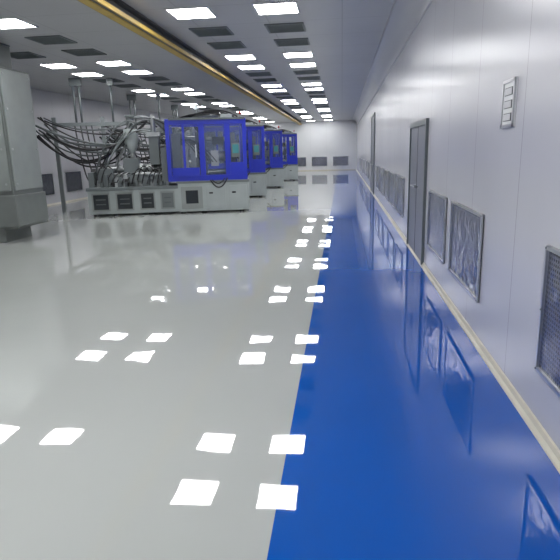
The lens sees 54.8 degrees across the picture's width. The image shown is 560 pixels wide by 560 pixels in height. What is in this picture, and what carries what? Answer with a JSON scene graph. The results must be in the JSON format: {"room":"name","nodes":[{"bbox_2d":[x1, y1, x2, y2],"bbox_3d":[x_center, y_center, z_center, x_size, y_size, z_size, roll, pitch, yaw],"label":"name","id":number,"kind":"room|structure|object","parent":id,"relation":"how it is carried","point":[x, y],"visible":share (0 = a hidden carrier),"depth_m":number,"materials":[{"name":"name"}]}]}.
{"room":"clean room","nodes":[
{"label":"clean room","id":0,"kind":"room"},
{"bbox_2d":[31,88,215,203],"bbox_3d":[-7.330,-4.782,19.872,0.100,3.720,45.000,0,14,7],"label":"wall","id":1,"kind":"structure","parent":0,"point":[48,105],"depth_m":19.09,"materials":[{"name":"white paint"}]},
{"bbox_2d":[42,173,54,195],"bbox_3d":[-7.561,-3.048,17.316,0.024,0.710,1.200,0,14,7],"label":"air vent","id":2,"kind":"object","parent":1,"relation":"in","point":[47,178],"visible":0.52,"depth_m":17.58,"materials":[{"name":"metal"}]},
{"bbox_2d":[47,197,87,205],"bbox_3d":[-7.214,-3.095,20.268,0.045,0.050,45.000,0,14,7],"label":"baseboard","id":3,"kind":"structure","parent":1,"relation":"attached to","point":[84,197],"depth_m":18.90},
{"bbox_2d":[64,171,82,192],"bbox_3d":[-7.339,-3.516,19.248,0.024,0.710,1.200,0,14,7],"label":"air vent","id":4,"kind":"object","parent":1,"relation":"in","point":[73,179],"visible":1,"depth_m":19.22,"materials":[{"name":"metal"}]},
{"bbox_2d":[0,0,393,122],"bbox_3d":[-2.069,-6.632,18.819,10.790,0.100,45.200,0,14,7],"label":"ceiling","id":5,"kind":"structure","parent":0,"point":[344,36],"depth_m":11.40,"materials":[{"name":"grey paint"}]},
{"bbox_2d":[0,17,38,29],"bbox_3d":[-4.301,-4.053,8.540,0.660,0.015,0.660,0,14,7],"label":"ceiling light panel","id":6,"kind":"object","parent":5,"relation":"in","point":[11,22],"depth_m":8.59,"materials":[{"name":"white plastic"}]},
{"bbox_2d":[10,52,45,58],"bbox_3d":[-5.351,-4.668,11.234,0.660,0.020,0.660,0,14,7],"label":"air diffuser","id":7,"kind":"object","parent":5,"relation":"in","point":[16,55],"depth_m":11.22,"materials":[{"name":"grey metal"}]},
{"bbox_2d":[24,35,77,44],"bbox_3d":[-4.154,-4.362,9.825,0.660,0.020,0.660,0,14,7],"label":"air diffuser","id":8,"kind":"object","parent":5,"relation":"in","point":[53,39],"depth_m":9.80,"materials":[{"name":"grey metal"}]},
{"bbox_2d":[38,63,78,68],"bbox_3d":[-5.188,-5.015,12.653,0.660,0.015,0.660,0,14,7],"label":"ceiling light panel","id":9,"kind":"object","parent":5,"relation":"in","point":[53,65],"depth_m":12.62,"materials":[{"name":"white plastic"}]},
{"bbox_2d":[61,48,106,55],"bbox_3d":[-4.009,-4.667,11.080,0.660,0.020,0.660,0,14,7],"label":"air diffuser","id":10,"kind":"object","parent":5,"relation":"in","point":[76,52],"depth_m":11.06,"materials":[{"name":"grey metal"}]},
{"bbox_2d":[70,72,104,76],"bbox_3d":[-5.021,-5.366,14.102,0.660,0.015,0.660,0,14,7],"label":"ceiling light panel","id":11,"kind":"object","parent":5,"relation":"attached to","point":[83,74],"depth_m":14.09,"materials":[{"name":"white plastic"}]},
{"bbox_2d":[93,79,124,82],"bbox_3d":[-4.874,-5.675,15.387,0.660,0.020,0.660,0,14,7],"label":"air diffuser","id":12,"kind":"object","parent":5,"relation":"attached to","point":[98,80],"depth_m":15.30,"materials":[{"name":"grey metal"}]},
{"bbox_2d":[94,60,132,65],"bbox_3d":[-3.846,-5.013,12.500,0.660,0.015,0.660,0,14,7],"label":"ceiling light panel","id":13,"kind":"object","parent":5,"relation":"in","point":[117,62],"depth_m":12.48,"materials":[{"name":"white plastic"}]},
{"bbox_2d":[114,84,140,87],"bbox_3d":[-4.729,-5.980,16.643,0.660,0.020,0.660,0,14,7],"label":"air diffuser","id":14,"kind":"object","parent":5,"relation":"attached to","point":[121,85],"depth_m":16.62,"materials":[{"name":"grey metal"}]},
{"bbox_2d":[121,70,153,74],"bbox_3d":[-3.680,-5.365,13.948,0.660,0.015,0.660,0,14,7],"label":"ceiling light panel","id":15,"kind":"object","parent":5,"relation":"attached to","point":[131,72],"depth_m":13.95,"materials":[{"name":"white plastic"}]},
{"bbox_2d":[130,89,155,91],"bbox_3d":[-4.566,-6.326,18.062,0.660,0.015,0.660,0,14,7],"label":"ceiling light panel","id":16,"kind":"object","parent":5,"relation":"in","point":[143,90],"depth_m":17.98,"materials":[{"name":"white plastic"}]},
{"bbox_2d":[139,77,169,80],"bbox_3d":[-3.532,-5.674,15.234,0.660,0.020,0.660,0,14,7],"label":"air diffuser","id":17,"kind":"object","parent":5,"relation":"attached to","point":[144,78],"depth_m":15.14,"materials":[{"name":"grey metal"}]},
{"bbox_2d":[146,94,169,96],"bbox_3d":[-4.400,-6.678,19.511,0.660,0.015,0.660,0,14,7],"label":"ceiling light panel","id":18,"kind":"object","parent":5,"relation":"in","point":[153,95],"depth_m":19.55,"materials":[{"name":"white plastic"}]},
{"bbox_2d":[155,82,181,85],"bbox_3d":[-3.388,-5.978,16.489,0.660,0.020,0.660,0,14,7],"label":"air diffuser","id":19,"kind":"object","parent":5,"relation":"attached to","point":[169,83],"depth_m":16.49,"materials":[{"name":"grey metal"}]},
{"bbox_2d":[161,97,179,99],"bbox_3d":[-4.252,-6.987,20.796,0.660,0.020,0.660,0,14,7],"label":"air diffuser","id":20,"kind":"object","parent":5,"relation":"in","point":[168,98],"depth_m":20.72,"materials":[{"name":"grey metal"}]},
{"bbox_2d":[170,100,188,102],"bbox_3d":[-4.108,-7.291,22.052,0.660,0.020,0.660,0,14,7],"label":"air diffuser","id":21,"kind":"object","parent":5,"relation":"in","point":[177,101],"depth_m":21.98,"materials":[{"name":"grey metal"}]},
{"bbox_2d":[170,88,194,90],"bbox_3d":[-3.225,-6.325,17.908,0.660,0.015,0.660,0,14,7],"label":"ceiling light panel","id":22,"kind":"object","parent":5,"relation":"attached to","point":[176,89],"depth_m":17.93,"materials":[{"name":"white plastic"}]},
{"bbox_2d":[77,0,301,124],"bbox_3d":[-0.974,-6.468,18.733,0.225,0.235,44.980,0,14,7],"label":"beam","id":23,"kind":"structure","parent":5,"relation":"attached to","point":[118,11],"depth_m":9.59,"materials":[{"name":"yellow metal"}]},
{"bbox_2d":[164,6,217,19],"bbox_3d":[-1.340,-4.050,8.200,0.660,0.015,0.660,0,14,7],"label":"ceiling light panel","id":24,"kind":"object","parent":5,"relation":"in","point":[201,12],"depth_m":8.18,"materials":[{"name":"white plastic"}]},
{"bbox_2d":[183,92,205,94],"bbox_3d":[-3.059,-6.676,19.357,0.660,0.015,0.660,0,14,7],"label":"ceiling light panel","id":25,"kind":"object","parent":5,"relation":"in","point":[196,93],"depth_m":19.30,"materials":[{"name":"white plastic"}]},
{"bbox_2d":[193,96,213,98],"bbox_3d":[-2.911,-6.985,20.642,0.660,0.020,0.660,0,14,7],"label":"air diffuser","id":26,"kind":"object","parent":5,"relation":"in","point":[198,97],"depth_m":20.58,"materials":[{"name":"grey metal"}]},
{"bbox_2d":[189,26,233,36],"bbox_3d":[-1.193,-4.359,9.486,0.660,0.020,0.660,0,14,7],"label":"air diffuser","id":27,"kind":"object","parent":5,"relation":"in","point":[222,30],"depth_m":9.45,"materials":[{"name":"grey metal"}]},
{"bbox_2d":[203,99,220,100],"bbox_3d":[-2.767,-7.289,21.898,0.660,0.020,0.660,0,14,7],"label":"air diffuser","id":28,"kind":"object","parent":5,"relation":"in","point":[204,99],"depth_m":21.84,"materials":[{"name":"grey metal"}]},
{"bbox_2d":[212,102,228,103],"bbox_3d":[-2.604,-7.636,23.317,0.660,0.015,0.660,0,14,7],"label":"ceiling light panel","id":29,"kind":"object","parent":5,"relation":"in","point":[214,102],"depth_m":23.40,"materials":[{"name":"white plastic"}]},
{"bbox_2d":[207,41,245,49],"bbox_3d":[-1.049,-4.663,10.741,0.660,0.020,0.660,0,14,7],"label":"air diffuser","id":30,"kind":"object","parent":5,"relation":"in","point":[233,44],"depth_m":10.72,"materials":[{"name":"grey metal"}]},
{"bbox_2d":[223,54,256,60],"bbox_3d":[-0.886,-5.010,12.160,0.660,0.015,0.660,0,14,7],"label":"ceiling light panel","id":31,"kind":"object","parent":5,"relation":"in","point":[244,56],"depth_m":12.15,"materials":[{"name":"white plastic"}]},
{"bbox_2d":[236,64,265,69],"bbox_3d":[-0.719,-5.361,13.609,0.660,0.015,0.660,0,14,7],"label":"ceiling light panel","id":32,"kind":"object","parent":5,"relation":"attached to","point":[242,67],"depth_m":13.60,"materials":[{"name":"white plastic"}]},
{"bbox_2d":[245,72,272,76],"bbox_3d":[-0.572,-5.670,14.894,0.660,0.020,0.660,0,14,7],"label":"air diffuser","id":33,"kind":"object","parent":5,"relation":"attached to","point":[256,74],"depth_m":14.84,"materials":[{"name":"grey metal"}]},
{"bbox_2d":[253,78,277,81],"bbox_3d":[-0.427,-5.974,16.150,0.660,0.020,0.660,0,14,7],"label":"air diffuser","id":34,"kind":"object","parent":5,"relation":"attached to","point":[265,79],"depth_m":16.12,"materials":[{"name":"grey metal"}]},
{"bbox_2d":[261,84,282,86],"bbox_3d":[-0.264,-6.321,17.569,0.660,0.015,0.660,0,14,7],"label":"ceiling light panel","id":35,"kind":"object","parent":5,"relation":"attached to","point":[267,85],"depth_m":17.52,"materials":[{"name":"white plastic"}]},
{"bbox_2d":[251,1,299,15],"bbox_3d":[-0.049,-4.048,8.053,0.660,0.015,0.660,0,14,7],"label":"ceiling light panel","id":36,"kind":"object","parent":5,"relation":"in","point":[288,7],"depth_m":8.02,"materials":[{"name":"white plastic"}]},
{"bbox_2d":[267,89,286,91],"bbox_3d":[-0.098,-6.672,19.018,0.660,0.015,0.660,0,14,7],"label":"ceiling light panel","id":37,"kind":"object","parent":5,"relation":"in","point":[273,90],"depth_m":19.01,"materials":[{"name":"white plastic"}]},
{"bbox_2d":[272,93,290,95],"bbox_3d":[0.049,-6.981,20.303,0.660,0.020,0.660,0,14,7],"label":"air diffuser","id":38,"kind":"object","parent":5,"relation":"in","point":[274,94],"depth_m":20.25,"materials":[{"name":"grey metal"}]},
{"bbox_2d":[264,22,305,33],"bbox_3d":[0.099,-4.357,9.338,0.660,0.020,0.660,0,14,7],"label":"air diffuser","id":39,"kind":"object","parent":5,"relation":"in","point":[297,26],"depth_m":9.30,"materials":[{"name":"grey metal"}]},
{"bbox_2d":[276,96,293,98],"bbox_3d":[0.194,-7.286,21.559,0.660,0.020,0.660,0,14,7],"label":"air diffuser","id":40,"kind":"object","parent":5,"relation":"in","point":[284,97],"depth_m":21.48,"materials":[{"name":"grey metal"}]},
{"bbox_2d":[274,38,309,46],"bbox_3d":[0.243,-4.662,10.593,0.660,0.020,0.660,0,14,7],"label":"air diffuser","id":41,"kind":"object","parent":5,"relation":"in","point":[293,41],"depth_m":10.55,"materials":[{"name":"grey metal"}]},
{"bbox_2d":[282,51,313,57],"bbox_3d":[0.406,-5.008,12.013,0.660,0.015,0.660,0,14,7],"label":"ceiling light panel","id":42,"kind":"object","parent":5,"relation":"in","point":[308,53],"depth_m":11.98,"materials":[{"name":"white plastic"}]},
{"bbox_2d":[289,62,316,67],"bbox_3d":[0.572,-5.359,13.461,0.660,0.015,0.660,0,14,7],"label":"ceiling light panel","id":43,"kind":"object","parent":5,"relation":"in","point":[307,64],"depth_m":13.42,"materials":[{"name":"white plastic"}]},
{"bbox_2d":[293,70,318,74],"bbox_3d":[0.720,-5.668,14.746,0.660,0.020,0.660,0,14,7],"label":"air diffuser","id":44,"kind":"object","parent":5,"relation":"in","point":[303,72],"depth_m":14.71,"materials":[{"name":"grey metal"}]},
{"bbox_2d":[297,76,320,80],"bbox_3d":[0.864,-5.973,16.002,0.660,0.020,0.660,0,14,7],"label":"air diffuser","id":45,"kind":"object","parent":5,"relation":"in","point":[313,77],"depth_m":15.96,"materials":[{"name":"grey metal"}]},
{"bbox_2d":[301,82,321,85],"bbox_3d":[1.027,-6.319,17.421,0.660,0.015,0.660,0,14,7],"label":"ceiling light panel","id":46,"kind":"object","parent":5,"relation":"in","point":[316,83],"depth_m":17.45,"materials":[{"name":"white plastic"}]},
{"bbox_2d":[304,88,323,90],"bbox_3d":[1.193,-6.671,18.870,0.660,0.015,0.660,0,14,7],"label":"ceiling light panel","id":47,"kind":"object","parent":5,"relation":"in","point":[306,89],"depth_m":18.93,"materials":[{"name":"white plastic"}]},
{"bbox_2d":[307,91,324,93],"bbox_3d":[1.341,-6.980,20.155,0.660,0.020,0.660,0,14,7],"label":"air diffuser","id":48,"kind":"object","parent":5,"relation":"in","point":[324,91],"depth_m":19.98,"materials":[{"name":"grey metal"}]},
{"bbox_2d":[309,95,325,97],"bbox_3d":[1.485,-7.284,21.411,0.660,0.020,0.660,0,14,7],"label":"air diffuser","id":49,"kind":"object","parent":5,"relation":"in","point":[311,96],"depth_m":21.35,"materials":[{"name":"grey metal"}]},
{"bbox_2d":[352,0,431,123],"bbox_3d":[3.029,-6.412,18.287,0.340,0.340,45.000,0,14,7],"label":"cove","id":50,"kind":"object","parent":5,"relation":"attached to","point":[404,17],"visible":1,"depth_m":10.27,"materials":[{"name":"white paint"}]},
{"bbox_2d":[0,170,559,559],"bbox_3d":[-1.974,-3.016,19.685,10.590,0.100,45.000,0,14,7],"label":"floor","id":51,"kind":"structure","parent":0,"point":[282,377],"depth_m":3.47,"materials":[{"name":"grey paint"}]},
{"bbox_2d":[0,45,48,242],"bbox_3d":[-5.750,-2.535,10.184,1.950,3.580,1.116,0,14,7],"label":"machine housing","id":52,"kind":"object","parent":51,"relation":"on","point":[23,202],"visible":1,"depth_m":10.01,"materials":[{"name":"paint"}]},
{"bbox_2d":[35,78,249,216],"bbox_3d":[-3.797,-3.654,14.580,5.810,3.610,2.046,-3,14,-7],"label":"machine","id":53,"kind":"object","parent":51,"relation":"on","point":[198,187],"visible":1,"depth_m":14.17,"materials":[{"name":"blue metal"}]},
{"bbox_2d":[98,94,266,196],"bbox_3d":[-3.447,-4.708,18.944,5.809,3.610,2.045,-3,14,-7],"label":"machine","id":54,"kind":"object","parent":51,"relation":"on","point":[256,172],"visible":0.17,"depth_m":18.60,"materials":[{"name":"blue metal"}]},
{"bbox_2d":[156,105,283,186],"bbox_3d":[-2.815,-5.831,23.568,5.809,3.610,2.045,-3,14,-7],"label":"machine","id":55,"kind":"object","parent":51,"relation":"on","point":[274,168],"visible":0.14,"depth_m":23.23,"materials":[{"name":"blue metal"}]},
{"bbox_2d":[206,129,297,179],"bbox_3d":[-2.017,-7.096,28.761,5.809,3.610,2.045,-3,14,-7],"label":"machine","id":56,"kind":"object","parent":51,"relation":"on","point":[290,163],"visible":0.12,"depth_m":28.41,"materials":[{"name":"blue metal"}]},
{"bbox_2d":[222,120,356,169],"bbox_3d":[0.481,-10.055,41.044,10.790,3.720,0.100,0,14,7],"label":"wall","id":57,"kind":"structure","parent":0,"point":[329,139],"depth_m":40.59,"materials":[{"name":"white paint"}]},
{"bbox_2d":[297,157,305,166],"bbox_3d":[1.401,-8.990,41.132,1.200,0.720,0.020,0,14,7],"label":"air vent","id":58,"kind":"object","parent":57,"relation":"in","point":[301,160],"visible":0.59,"depth_m":41.10,"materials":[{"name":"metal"}]},
{"bbox_2d":[311,156,326,165],"bbox_3d":[2.991,-8.988,40.950,1.200,0.720,0.020,0,14,7],"label":"air vent","id":59,"kind":"object","parent":57,"relation":"in","point":[316,161],"visible":1,"depth_m":40.95,"materials":[{"name":"metal"}]},
{"bbox_2d":[298,169,355,170],"bbox_3d":[0.518,-8.358,41.384,10.470,0.060,0.030,0,14,7],"label":"baseboard","id":60,"kind":"structure","parent":57,"relation":"attached to","point":[334,169],"depth_m":41.06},
{"bbox_2d":[333,156,348,165],"bbox_3d":[4.580,-8.986,40.768,1.200,0.720,0.020,0,14,7],"label":"air vent","id":61,"kind":"object","parent":57,"relation":"in","point":[337,160],"visible":1,"depth_m":40.77,"materials":[{"name":"metal"}]},
{"bbox_2d":[357,0,559,449],"bbox_3d":[3.290,-4.769,18.655,0.100,3.720,45.000,0,14,7],"label":"wall","id":62,"kind":"structure","parent":0,"point":[452,70],"depth_m":3.91,"materials":[{"name":"white paint"}]},
{"bbox_2d":[363,159,364,173],"bbox_3d":[4.153,-5.615,26.738,0.024,0.700,1.200,0,14,7],"label":"air vent","id":63,"kind":"object","parent":62,"relation":"in","point":[363,159],"visible":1,"depth_m":26.62,"materials":[{"name":"metal"}]},
{"bbox_2d":[368,161,369,179],"bbox_3d":[3.598,-4.445,21.908,0.024,0.700,1.200,0,14,7],"label":"air vent","id":64,"kind":"object","parent":62,"relation":"in","point":[368,161],"visible":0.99,"depth_m":21.72,"materials":[{"name":"metal"}]},
{"bbox_2d":[370,112,374,194],"bbox_3d":[3.231,-4.417,18.955,0.081,2.700,1.800,0,14,7],"label":"door","id":65,"kind":"structure","parent":62,"relation":"in","point":[373,114],"depth_m":19.10,"materials":[{"name":"grey metal"}]},
{"bbox_2d":[376,165,378,189],"bbox_3d":[2.977,-3.133,16.500,0.024,0.700,1.200,0,14,7],"label":"air vent","id":66,"kind":"object","parent":62,"relation":"in","point":[377,166],"visible":1,"depth_m":16.56,"materials":[{"name":"metal"}]},
{"bbox_2d":[379,167,383,194],"bbox_3d":[2.788,-2.735,14.858,0.024,0.700,1.200,0,14,7],"label":"air vent","id":67,"kind":"object","parent":62,"relation":"in","point":[381,168],"visible":1,"depth_m":14.88,"materials":[{"name":"metal"}]},
{"bbox_2d":[384,169,388,200],"bbox_3d":[2.600,-2.337,13.216,0.024,0.700,1.200,0,14,7],"label":"air vent","id":68,"kind":"object","parent":62,"relation":"in","point":[386,172],"visible":1,"depth_m":13.21,"materials":[{"name":"metal"}]},
{"bbox_2d":[389,172,395,207],"bbox_3d":[2.422,-1.963,11.670,0.024,0.700,1.200,0,14,7],"label":"air vent","id":69,"kind":"object","parent":62,"relation":"in","point":[392,181],"visible":1,"depth_m":11.64,"materials":[{"name":"metal"}]},
{"bbox_2d":[396,175,403,217],"bbox_3d":[2.245,-1.588,10.125,0.024,0.700,1.200,0,14,7],"label":"air vent","id":70,"kind":"object","parent":62,"relation":"in","point":[400,180],"visible":1,"depth_m":10.05,"materials":[{"name":"metal"}]},
{"bbox_2d":[406,118,428,264],"bbox_3d":[1.954,-1.312,7.844,0.081,1.900,1.700,0,14,7],"label":"door","id":71,"kind":"structure","parent":62,"relation":"in","point":[419,130],"depth_m":7.71,"materials":[{"name":"grey metal"}]},
{"bbox_2d":[426,190,447,263],"bbox_3d":[1.798,-0.646,6.237,0.024,0.700,1.150,0,14,7],"label":"air vent","id":72,"kind":"object","parent":62,"relation":"in","point":[437,203],"visible":1,"depth_m":6.15,"materials":[{"name":"metal"}]},
{"bbox_2d":[356,169,559,473],"bbox_3d":[3.262,-3.082,19.068,0.045,0.050,45.000,0,14,7],"label":"baseboard","id":73,"kind":"structure","parent":62,"relation":"attached to","point":[548,445],"depth_m":3.70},
{"bbox_2d":[448,201,483,302],"bbox_3d":[1.635,-0.300,4.813,0.024,0.700,1.200,0,14,7],"label":"air vent","id":74,"kind":"object","parent":62,"relation":"in","point":[466,224],"visible":1,"depth_m":4.72,"materials":[{"name":"metal"}]},
{"bbox_2d":[500,77,517,127],"bbox_3d":[1.489,-1.148,3.516,0.020,0.300,0.260,0,14,7],"label":"switch panel","id":75,"kind":"object","parent":62,"relation":"attached to","point":[510,86],"visible":1,"depth_m":3.49,"materials":[{"name":"white paint"}]},
{"bbox_2d":[534,245,559,397],"bbox_3d":[1.352,0.297,2.350,0.024,0.700,1.200,0,14,7],"label":"air vent","id":76,"kind":"object","parent":62,"relation":"in","point":[547,360],"visible":1,"depth_m":2.82,"materials":[{"name":"metal"}]}
]}

